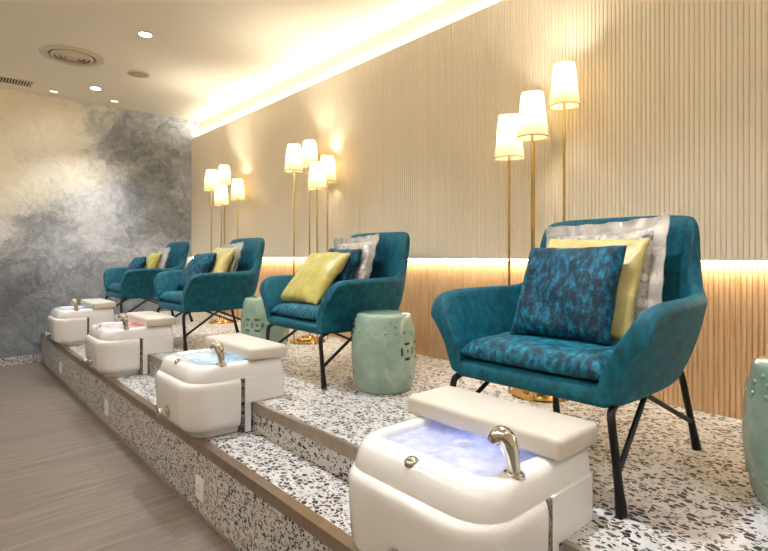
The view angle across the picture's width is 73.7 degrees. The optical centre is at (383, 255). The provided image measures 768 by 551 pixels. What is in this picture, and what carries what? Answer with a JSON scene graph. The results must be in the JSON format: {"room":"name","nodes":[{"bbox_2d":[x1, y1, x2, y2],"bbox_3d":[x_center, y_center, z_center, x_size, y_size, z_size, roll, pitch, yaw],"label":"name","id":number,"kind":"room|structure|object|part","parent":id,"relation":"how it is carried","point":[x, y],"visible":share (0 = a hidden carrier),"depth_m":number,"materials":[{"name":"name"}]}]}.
{"room":"salon","nodes":[
{"label":"salon","id":0,"kind":"room"},
{"bbox_2d":[0,87,199,360],"bbox_3d":[-4.088,-0.274,5.337,4.564,2.967,0.100,0,0,-41],"label":"wall","id":1,"kind":"structure","parent":0,"point":[87,190],"depth_m":5.80,"materials":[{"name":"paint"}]},
{"bbox_2d":[0,354,40,366],"bbox_3d":[-4.708,1.117,4.713,2.608,0.085,0.014,0,0,-41],"label":"baseboard","id":2,"kind":"structure","parent":1,"relation":"attached to","point":[19,360],"depth_m":5.45,"materials":[{"name":"stone"}]},
{"bbox_2d":[0,362,234,550],"bbox_3d":[-1.913,1.185,1.554,2.610,0.050,8.450,0,0,-41],"label":"floor","id":3,"kind":"structure","parent":0,"point":[68,482],"depth_m":2.58,"materials":[{"name":"grey wood"}]},
{"bbox_2d":[42,311,767,550],"bbox_3d":[-0.279,0.955,3.000,1.754,0.510,8.450,0,0,-41],"label":"platform","id":4,"kind":"object","parent":3,"relation":"on","point":[679,497],"visible":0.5,"depth_m":2.04,"materials":[{"name":"stone"}]},
{"bbox_2d":[59,362,61,373],"bbox_3d":[-2.997,1.040,4.741,0.011,0.100,0.086,0,0,-41],"label":"power outlet","id":5,"kind":"object","parent":4,"relation":"attached to","point":[60,363],"visible":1,"depth_m":4.71,"materials":[{"name":"white plastic"}]},
{"bbox_2d":[44,298,115,345],"bbox_3d":[-2.972,0.617,4.972,0.548,0.438,0.538,0,0,-41],"label":"basin","id":6,"kind":"object","parent":4,"relation":"on","point":[67,325],"visible":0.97,"depth_m":4.77,"materials":[{"name":"white ceramic"}]},
{"bbox_3d":[-3.154,0.740,4.802,0.050,0.065,0.065,0,0,-41],"label":"valve knob","id":7,"kind":"part","parent":6,"relation":"part of","materials":[{"name":"silver metal"}]},
{"bbox_2d":[70,298,78,310],"bbox_3d":[-2.880,0.457,4.774,0.071,0.117,0.078,0,0,-41],"label":"tap","id":8,"kind":"object","parent":6,"relation":"on","point":[74,301],"depth_m":4.76,"materials":[{"name":"silver metal"}]},
{"bbox_2d":[104,399,108,415],"bbox_3d":[-1.897,1.040,3.498,0.011,0.100,0.086,0,0,-41],"label":"power outlet","id":9,"kind":"object","parent":4,"relation":"attached to","point":[106,403],"visible":1,"depth_m":3.48,"materials":[{"name":"white plastic"}]},
{"bbox_2d":[83,311,175,376],"bbox_3d":[-1.899,0.617,3.759,0.548,0.438,0.538,0,0,-41],"label":"basin","id":10,"kind":"object","parent":4,"relation":"on","point":[120,348],"visible":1,"depth_m":3.58,"materials":[{"name":"white ceramic"}]},
{"bbox_3d":[-2.081,0.740,3.589,0.050,0.065,0.065,0,0,-41],"label":"valve knob","id":11,"kind":"part","parent":10,"relation":"part of","materials":[{"name":"silver metal"}]},
{"bbox_2d":[104,322,134,325],"bbox_3d":[-1.860,0.572,3.784,0.335,0.112,0.378,0,0,-41],"label":"tub","id":12,"kind":"object","parent":10,"relation":"in","point":[107,323],"depth_m":3.87,"materials":[{"name":"white ceramic"}]},
{"bbox_2d":[118,313,129,329],"bbox_3d":[-1.806,0.457,3.560,0.082,0.117,0.053,0,0,11],"label":"tap","id":13,"kind":"object","parent":10,"relation":"on","point":[124,318],"depth_m":3.54,"materials":[{"name":"silver metal"}]},
{"bbox_2d":[41,361,240,550],"bbox_3d":[-0.933,1.154,2.411,0.007,0.012,8.434,0,0,-41],"label":"trim","id":14,"kind":"structure","parent":4,"relation":"attached to","point":[174,489],"depth_m":2.66,"materials":[{"name":"brown wood"}]},
{"bbox_2d":[103,241,192,321],"bbox_3d":[-2.457,0.275,5.366,0.714,0.852,0.798,0,0,-41],"label":"armchair","id":15,"kind":"object","parent":4,"relation":"on","point":[118,283],"visible":0.56,"depth_m":5.09,"materials":[{"name":"teal fabric"}]},
{"bbox_2d":[107,283,119,291],"bbox_3d":[-2.523,0.317,5.307,0.544,0.086,0.532,0,0,-41],"label":"seat cushion","id":16,"kind":"object","parent":15,"relation":"on","point":[111,287],"depth_m":5.19,"materials":[{"name":"teal fabric"}]},
{"bbox_3d":[-2.504,0.393,5.324,0.575,0.060,0.544,0,0,-41],"label":"seat","id":17,"kind":"part","parent":15,"relation":"part of","materials":[{"name":"teal fabric"}]},
{"bbox_3d":[-2.508,0.552,4.935,0.067,0.292,0.065,0,0,-41],"label":"leg","id":18,"kind":"part","parent":15,"relation":"part of","materials":[{"name":"black metal"}]},
{"bbox_2d":[125,256,145,271],"bbox_3d":[-2.656,0.151,5.444,0.311,0.284,0.182,0,0,42],"label":"cushion","id":19,"kind":"object","parent":15,"relation":"on","point":[137,262],"visible":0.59,"depth_m":5.38,"materials":[{"name":"teal fabric"}]},
{"bbox_2d":[142,252,161,268],"bbox_3d":[-2.507,0.130,5.485,0.182,0.331,0.359,0,0,-38],"label":"cushion","id":20,"kind":"object","parent":15,"relation":"on","point":[153,260],"visible":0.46,"depth_m":5.38,"materials":[{"name":"yellow fabric"}]},
{"bbox_2d":[157,247,170,267],"bbox_3d":[-2.404,0.103,5.470,0.135,0.392,0.406,0,0,-41],"label":"cushion","id":21,"kind":"object","parent":15,"relation":"on","point":[164,251],"visible":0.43,"depth_m":5.38,"materials":[{"name":"silver fabric"}]},
{"bbox_2d":[149,354,162,365],"bbox_3d":[-1.309,0.721,3.230,0.020,0.048,1.036,0,0,-41],"label":"trim","id":22,"kind":"structure","parent":4,"relation":"attached to","point":[154,359],"depth_m":3.50,"materials":[{"name":"beige wood"}]},
{"bbox_2d":[41,332,356,550],"bbox_3d":[-0.926,0.857,2.428,0.042,0.043,8.450,0,0,-41],"label":"trim","id":23,"kind":"structure","parent":4,"relation":"attached to","point":[327,533],"depth_m":1.94,"materials":[{"name":"brown wood"}]},
{"bbox_2d":[195,474,203,502],"bbox_3d":[-0.824,1.040,2.284,0.011,0.100,0.086,0,0,-41],"label":"power outlet","id":24,"kind":"object","parent":4,"relation":"attached to","point":[199,482],"visible":1,"depth_m":2.27,"materials":[{"name":"white plastic"}]},
{"bbox_2d":[196,480,201,497],"bbox_3d":[-0.826,1.040,2.282,0.004,0.062,0.062,0,0,-41],"label":"socket","id":25,"kind":"object","parent":24,"relation":"attached to","point":[198,482],"depth_m":2.28,"materials":[{"name":"grey plastic"}]},
{"bbox_2d":[153,238,264,350],"bbox_3d":[-1.389,0.275,4.174,0.714,0.852,0.798,0,0,-41],"label":"armchair","id":26,"kind":"object","parent":4,"relation":"on","point":[220,291],"visible":0.88,"depth_m":3.94,"materials":[{"name":"teal fabric"}]},
{"bbox_2d":[160,291,182,302],"bbox_3d":[-1.456,0.317,4.115,0.544,0.086,0.532,0,0,-41],"label":"seat cushion","id":27,"kind":"object","parent":26,"relation":"on","point":[165,296],"depth_m":3.98,"materials":[{"name":"teal fabric"}]},
{"bbox_3d":[-1.440,0.552,3.743,0.067,0.292,0.065,0,0,-41],"label":"leg","id":28,"kind":"part","parent":26,"relation":"part of","materials":[{"name":"black metal"}]},
{"bbox_2d":[176,253,216,290],"bbox_3d":[-1.541,0.135,4.204,0.360,0.317,0.227,0,0,42],"label":"cushion","id":29,"kind":"object","parent":26,"relation":"on","point":[200,263],"visible":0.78,"depth_m":4.13,"materials":[{"name":"teal fabric"}]},
{"bbox_3d":[-1.437,0.393,4.132,0.575,0.060,0.544,0,0,-41],"label":"seat","id":30,"kind":"part","parent":26,"relation":"part of","materials":[{"name":"teal fabric"}]},
{"bbox_2d":[209,247,234,272],"bbox_3d":[-1.379,0.111,4.223,0.192,0.363,0.393,0,0,-38],"label":"cushion","id":31,"kind":"object","parent":26,"relation":"on","point":[224,257],"visible":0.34,"depth_m":4.12,"materials":[{"name":"yellow fabric"}]},
{"bbox_2d":[220,241,243,271],"bbox_3d":[-1.328,0.099,4.290,0.147,0.433,0.446,0,0,-42],"label":"cushion","id":32,"kind":"object","parent":26,"relation":"on","point":[238,246],"visible":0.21,"depth_m":4.18,"materials":[{"name":"silver fabric"}]},
{"bbox_3d":[-1.362,0.542,4.538,0.032,0.317,0.198,0,0,34],"label":"leg","id":33,"kind":"part","parent":26,"relation":"part of","materials":[{"name":"black metal"}]},
{"bbox_2d":[155,333,286,437],"bbox_3d":[-0.865,0.617,2.591,0.548,0.438,0.538,0,0,-41],"label":"basin","id":34,"kind":"object","parent":4,"relation":"on","point":[209,392],"visible":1,"depth_m":2.41,"materials":[{"name":"white ceramic"}]},
{"bbox_3d":[-1.047,0.740,2.421,0.050,0.065,0.065,0,0,-41],"label":"valve knob","id":35,"kind":"part","parent":34,"relation":"part of","materials":[{"name":"silver metal"}]},
{"bbox_2d":[179,350,230,361],"bbox_3d":[-0.827,0.572,2.615,0.335,0.112,0.378,0,0,-41],"label":"tub","id":36,"kind":"object","parent":34,"relation":"in","point":[194,355],"depth_m":2.66,"materials":[{"name":"white plastic"}]},
{"bbox_2d":[209,341,226,366],"bbox_3d":[-0.773,0.457,2.392,0.071,0.117,0.078,0,0,-41],"label":"tap","id":37,"kind":"object","parent":34,"relation":"on","point":[217,346],"depth_m":2.37,"materials":[{"name":"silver metal"}]},
{"bbox_2d":[204,164,244,323],"bbox_3d":[-1.684,-0.135,5.374,0.343,1.669,0.363,0,0,33],"label":"floor lamp","id":38,"kind":"object","parent":4,"relation":"on","point":[219,186],"visible":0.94,"depth_m":5.32,"materials":[{"name":"white fabric"}]},
{"bbox_3d":[-1.795,-0.782,5.321,0.147,0.212,0.147,0,0,-41],"label":"lamp shade","id":39,"kind":"part","parent":38,"relation":"part of","materials":[{"name":"beige fabric"}]},
{"bbox_3d":[-1.795,-0.051,5.321,0.022,1.481,0.021,0,0,-41],"label":"stem","id":40,"kind":"part","parent":38,"relation":"part of","materials":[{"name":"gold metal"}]},
{"bbox_3d":[-1.662,0.030,5.231,0.022,1.320,0.021,0,0,-41],"label":"stem","id":41,"kind":"part","parent":38,"relation":"part of","materials":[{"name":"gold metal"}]},
{"bbox_3d":[-1.662,-0.621,5.231,0.147,0.212,0.147,0,0,-41],"label":"lamp shade","id":42,"kind":"part","parent":38,"relation":"part of","materials":[{"name":"beige fabric"}]},
{"bbox_3d":[-1.717,-0.090,5.501,0.022,1.560,0.021,0,0,-41],"label":"stem","id":43,"kind":"part","parent":38,"relation":"part of","materials":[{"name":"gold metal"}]},
{"bbox_3d":[-1.717,-0.861,5.501,0.147,0.212,0.147,0,0,-41],"label":"lamp shade","id":44,"kind":"part","parent":38,"relation":"part of","materials":[{"name":"beige fabric"}]},
{"bbox_3d":[-1.547,-0.009,5.411,0.022,1.397,0.021,0,0,-41],"label":"stem","id":45,"kind":"part","parent":38,"relation":"part of","materials":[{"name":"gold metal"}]},
{"bbox_3d":[-1.547,-0.698,5.411,0.147,0.212,0.147,0,0,-41],"label":"lamp shade","id":46,"kind":"part","parent":38,"relation":"part of","materials":[{"name":"beige fabric"}]},
{"bbox_2d":[241,296,288,345],"bbox_3d":[-0.860,0.499,3.708,0.344,0.402,0.344,0,0,19],"label":"garden stool","id":47,"kind":"object","parent":4,"relation":"on","point":[254,322],"visible":0.38,"depth_m":3.56,"materials":[{"name":"green ceramic"}]},
{"bbox_2d":[253,401,358,460],"bbox_3d":[-0.262,0.721,2.046,0.020,0.048,1.076,0,0,-41],"label":"trim","id":48,"kind":"structure","parent":4,"relation":"attached to","point":[347,449],"depth_m":2.09,"materials":[{"name":"beige wood"}]},
{"bbox_2d":[285,139,336,344],"bbox_3d":[-0.581,-0.131,4.160,0.366,1.662,0.354,0,0,26],"label":"floor lamp","id":49,"kind":"object","parent":4,"relation":"on","point":[321,173],"visible":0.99,"depth_m":4.11,"materials":[{"name":"white fabric"}]},
{"bbox_3d":[-0.724,-0.051,4.115,0.022,1.481,0.021,0,0,-41],"label":"stem","id":50,"kind":"part","parent":49,"relation":"part of","materials":[{"name":"gold metal"}]},
{"bbox_3d":[-0.724,-0.782,4.115,0.147,0.212,0.147,0,0,-41],"label":"lamp shade","id":51,"kind":"part","parent":49,"relation":"part of","materials":[{"name":"beige fabric"}]},
{"bbox_3d":[-0.625,-0.086,4.295,0.022,1.553,0.021,0,0,-41],"label":"stem","id":52,"kind":"part","parent":49,"relation":"part of","materials":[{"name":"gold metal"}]},
{"bbox_3d":[-0.625,-0.854,4.295,0.147,0.212,0.147,0,0,-41],"label":"lamp shade","id":53,"kind":"part","parent":49,"relation":"part of","materials":[{"name":"beige fabric"}]},
{"bbox_3d":[-0.526,0.026,4.025,0.022,1.327,0.021,0,0,-41],"label":"stem","id":54,"kind":"part","parent":49,"relation":"part of","materials":[{"name":"gold metal"}]},
{"bbox_3d":[-0.526,-0.628,4.025,0.147,0.212,0.147,0,0,-41],"label":"lamp shade","id":55,"kind":"part","parent":49,"relation":"part of","materials":[{"name":"beige fabric"}]},
{"bbox_3d":[-0.465,-0.014,4.205,0.022,1.408,0.021,0,0,-41],"label":"stem","id":56,"kind":"part","parent":49,"relation":"part of","materials":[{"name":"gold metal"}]},
{"bbox_3d":[-0.465,-0.709,4.205,0.147,0.212,0.147,0,0,-41],"label":"lamp shade","id":57,"kind":"part","parent":49,"relation":"part of","materials":[{"name":"beige fabric"}]},
{"bbox_2d":[259,232,409,388],"bbox_3d":[-0.262,0.275,3.142,0.714,0.852,0.798,0,0,-41],"label":"armchair","id":58,"kind":"object","parent":4,"relation":"on","point":[336,313],"visible":0.7,"depth_m":2.90,"materials":[{"name":"teal fabric"}]},
{"bbox_3d":[-0.696,0.552,3.143,0.067,0.292,0.065,0,0,-41],"label":"leg","id":59,"kind":"part","parent":58,"relation":"part of","materials":[{"name":"black metal"}]},
{"bbox_3d":[-0.310,0.393,3.100,0.575,0.060,0.544,0,0,-41],"label":"seat","id":60,"kind":"part","parent":58,"relation":"part of","materials":[{"name":"teal fabric"}]},
{"bbox_2d":[271,300,321,320],"bbox_3d":[-0.329,0.317,3.083,0.544,0.086,0.532,0,0,-41],"label":"seat cushion","id":61,"kind":"object","parent":58,"relation":"on","point":[281,310],"depth_m":2.94,"materials":[{"name":"teal fabric"}]},
{"bbox_2d":[281,252,350,304],"bbox_3d":[-0.432,0.134,3.164,0.277,0.310,0.403,0,0,-45],"label":"cushion","id":62,"kind":"object","parent":58,"relation":"on","point":[315,276],"visible":0.97,"depth_m":3.07,"materials":[{"name":"yellow fabric"}]},
{"bbox_3d":[-0.313,0.552,2.711,0.067,0.292,0.065,0,0,-41],"label":"leg","id":63,"kind":"part","parent":58,"relation":"part of","materials":[{"name":"black metal"}]},
{"bbox_2d":[328,248,361,285],"bbox_3d":[-0.312,0.115,3.239,0.213,0.331,0.355,0,0,-35],"label":"cushion","id":64,"kind":"object","parent":58,"relation":"on","point":[347,273],"visible":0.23,"depth_m":3.12,"materials":[{"name":"teal fabric"}]},
{"bbox_2d":[334,233,378,279],"bbox_3d":[-0.223,0.090,3.272,0.154,0.455,0.469,0,0,-42],"label":"cushion","id":65,"kind":"object","parent":58,"relation":"on","point":[368,243],"visible":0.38,"depth_m":3.17,"materials":[{"name":"silver fabric"}]},
{"bbox_2d":[351,310,416,394],"bbox_3d":[0.000,0.499,2.706,0.344,0.402,0.344,0,0,32],"label":"garden stool","id":66,"kind":"object","parent":4,"relation":"on","point":[383,346],"visible":1,"depth_m":2.57,"materials":[{"name":"green ceramic"}]},
{"bbox_2d":[348,385,597,550],"bbox_3d":[0.195,0.617,1.392,0.548,0.438,0.538,0,0,-41],"label":"basin","id":67,"kind":"object","parent":4,"relation":"on","point":[474,471],"visible":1,"depth_m":1.27,"materials":[{"name":"white ceramic"}]},
{"bbox_2d":[384,421,437,443],"bbox_3d":[0.234,0.572,1.417,0.335,0.112,0.378,0,0,-41],"label":"tub","id":68,"kind":"object","parent":67,"relation":"in","point":[413,432],"depth_m":1.50,"materials":[{"name":"white ceramic"}]},
{"bbox_2d":[488,425,525,481],"bbox_3d":[0.287,0.457,1.194,0.071,0.117,0.078,0,0,-41],"label":"tap","id":69,"kind":"object","parent":67,"relation":"on","point":[500,435],"depth_m":1.18,"materials":[{"name":"silver metal"}]},
{"bbox_2d":[494,60,579,402],"bbox_3d":[0.759,-0.133,2.565,0.398,1.666,0.321,0,0,-41],"label":"floor lamp","id":70,"kind":"object","parent":4,"relation":"on","point":[530,125],"visible":0.87,"depth_m":2.52,"materials":[{"name":"white fabric"}]},
{"bbox_3d":[0.627,-0.592,2.563,0.147,0.212,0.147,0,0,-41],"label":"lamp shade","id":71,"kind":"part","parent":70,"relation":"part of","materials":[{"name":"beige fabric"}]},
{"bbox_3d":[0.627,0.044,2.563,0.022,1.291,0.021,0,0,-41],"label":"stem","id":72,"kind":"part","parent":70,"relation":"part of","materials":[{"name":"gold metal"}]},
{"bbox_3d":[0.706,-0.666,2.438,0.147,0.212,0.147,0,0,-41],"label":"lamp shade","id":73,"kind":"part","parent":70,"relation":"part of","materials":[{"name":"beige fabric"}]},
{"bbox_3d":[0.706,0.007,2.438,0.022,1.365,0.021,0,0,-41],"label":"stem","id":74,"kind":"part","parent":70,"relation":"part of","materials":[{"name":"gold metal"}]},
{"bbox_3d":[0.791,-0.021,2.703,0.022,1.423,0.021,0,0,-41],"label":"stem","id":75,"kind":"part","parent":70,"relation":"part of","materials":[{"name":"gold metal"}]},
{"bbox_3d":[0.909,-0.088,2.583,0.022,1.557,0.021,0,0,-41],"label":"stem","id":76,"kind":"part","parent":70,"relation":"part of","materials":[{"name":"gold metal"}]},
{"bbox_3d":[0.909,-0.858,2.583,0.147,0.212,0.147,0,0,-41],"label":"lamp shade","id":77,"kind":"part","parent":70,"relation":"part of","materials":[{"name":"beige fabric"}]},
{"bbox_2d":[431,215,706,517],"bbox_3d":[0.690,0.275,1.827,0.714,0.852,0.798,0,0,-41],"label":"armchair","id":78,"kind":"object","parent":4,"relation":"on","point":[474,324],"visible":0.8,"depth_m":1.61,"materials":[{"name":"teal fabric"}]},
{"bbox_3d":[0.256,0.552,1.829,0.067,0.292,0.065,0,0,-41],"label":"leg","id":79,"kind":"part","parent":78,"relation":"part of","materials":[{"name":"black metal"}]},
{"bbox_2d":[461,331,619,379],"bbox_3d":[0.623,0.317,1.768,0.544,0.086,0.532,0,0,-41],"label":"seat cushion","id":80,"kind":"object","parent":78,"relation":"on","point":[529,356],"depth_m":1.61,"materials":[{"name":"teal fabric"}]},
{"bbox_3d":[0.717,0.542,2.191,0.032,0.317,0.198,0,0,34],"label":"leg","id":81,"kind":"part","parent":78,"relation":"part of","materials":[{"name":"black metal"}]},
{"bbox_2d":[510,245,626,344],"bbox_3d":[0.637,0.127,1.791,0.356,0.322,0.208,0,0,43],"label":"cushion","id":82,"kind":"object","parent":78,"relation":"on","point":[567,293],"visible":1,"depth_m":1.72,"materials":[{"name":"teal fabric"}]},
{"bbox_3d":[0.642,0.393,1.785,0.575,0.060,0.544,0,0,-41],"label":"seat","id":83,"kind":"part","parent":78,"relation":"part of","materials":[{"name":"teal fabric"}]},
{"bbox_2d":[548,238,650,339],"bbox_3d":[0.734,0.111,1.862,0.192,0.357,0.386,0,0,-40],"label":"cushion","id":84,"kind":"object","parent":78,"relation":"on","point":[636,249],"visible":0.21,"depth_m":1.74,"materials":[{"name":"yellow fabric"}]},
{"bbox_2d":[546,213,669,323],"bbox_3d":[0.795,0.094,1.901,0.160,0.480,0.494,0,0,-43],"label":"cushion","id":85,"kind":"object","parent":78,"relation":"on","point":[650,289],"visible":0.14,"depth_m":1.79,"materials":[{"name":"silver fabric"}]},
{"bbox_3d":[0.639,0.552,1.396,0.067,0.292,0.065,0,0,-41],"label":"leg","id":86,"kind":"part","parent":78,"relation":"part of","materials":[{"name":"black metal"}]},
{"bbox_3d":[1.054,0.542,1.810,0.198,0.317,0.032,0,0,-27],"label":"leg","id":87,"kind":"part","parent":78,"relation":"part of","materials":[{"name":"black metal"}]},
{"bbox_2d":[562,539,591,550],"bbox_3d":[1.249,0.721,0.338,0.020,0.048,2.438,0,0,-41],"label":"trim","id":88,"kind":"structure","parent":4,"relation":"attached to","point":[567,545],"depth_m":1.23,"materials":[{"name":"beige wood"}]},
{"bbox_2d":[741,355,767,506],"bbox_3d":[1.202,0.499,1.422,0.344,0.402,0.344,0,0,44],"label":"garden stool","id":89,"kind":"object","parent":4,"relation":"on","point":[754,418],"visible":1,"depth_m":1.43,"materials":[{"name":"green ceramic"}]},
{"bbox_2d":[0,0,445,121],"bbox_3d":[-1.256,-1.797,2.136,4.564,0.080,8.650,0,0,-41],"label":"ceiling","id":90,"kind":"structure","parent":0,"point":[202,59],"depth_m":4.22,"materials":[{"name":"beige paint"}]},
{"bbox_2d":[0,75,33,87],"bbox_3d":[-3.853,-1.753,5.038,0.660,0.008,0.220,0,0,-41],"label":"ceiling vent","id":91,"kind":"object","parent":90,"relation":"in","point":[4,79],"visible":1,"depth_m":5.16,"materials":[{"name":"beige metal"}]},
{"bbox_2d":[48,89,59,92],"bbox_3d":[-3.529,-1.753,5.472,0.108,0.008,0.108,0,0,-41],"label":"recessed light","id":92,"kind":"object","parent":90,"relation":"in","point":[49,90],"visible":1,"depth_m":5.47,"materials":[{"name":"beige paint"}]},
{"bbox_2d":[39,45,103,66],"bbox_3d":[-2.745,-1.744,4.510,0.494,0.026,0.494,0,0,-41],"label":"ceiling vent","id":93,"kind":"object","parent":90,"relation":"in","point":[64,54],"visible":1,"depth_m":4.47,"materials":[{"name":"beige paint"}]},
{"bbox_2d":[89,86,101,89],"bbox_3d":[-3.025,-1.753,5.370,0.122,0.008,0.122,0,0,-41],"label":"recessed light","id":94,"kind":"object","parent":90,"relation":"in","point":[90,87],"visible":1,"depth_m":5.37,"materials":[{"name":"beige paint"}]},
{"bbox_2d":[126,70,149,77],"bbox_3d":[-2.378,-1.753,4.955,0.210,0.008,0.210,0,0,-41],"label":"ceiling speaker","id":95,"kind":"object","parent":90,"relation":"attached to","point":[134,73],"visible":1,"depth_m":4.95,"materials":[{"name":"beige paint"}]},
{"bbox_2d":[137,31,153,37],"bbox_3d":[-1.894,-1.753,4.061,0.122,0.008,0.122,0,0,-41],"label":"recessed light","id":96,"kind":"object","parent":90,"relation":"in","point":[146,34],"visible":1,"depth_m":4.06,"materials":[{"name":"beige paint"}]},
{"bbox_2d":[191,0,767,419],"bbox_3d":[0.370,-0.274,3.574,0.222,2.967,8.450,0,0,-41],"label":"wall","id":97,"kind":"structure","parent":0,"point":[671,117],"depth_m":2.97,"materials":[{"name":"beige paint"}]},
{"bbox_3d":[0.317,-0.747,3.527,0.075,1.537,8.450,0,0,-41],"label":"fluted panel","id":98,"kind":"part","parent":97,"relation":"part of","materials":[{"name":"beige wood"}]},
{"bbox_3d":[0.351,0.361,3.558,0.072,0.677,8.450,0,0,-41],"label":"fluted panel","id":99,"kind":"part","parent":97,"relation":"part of","materials":[{"name":"brown wood"}]}
]}

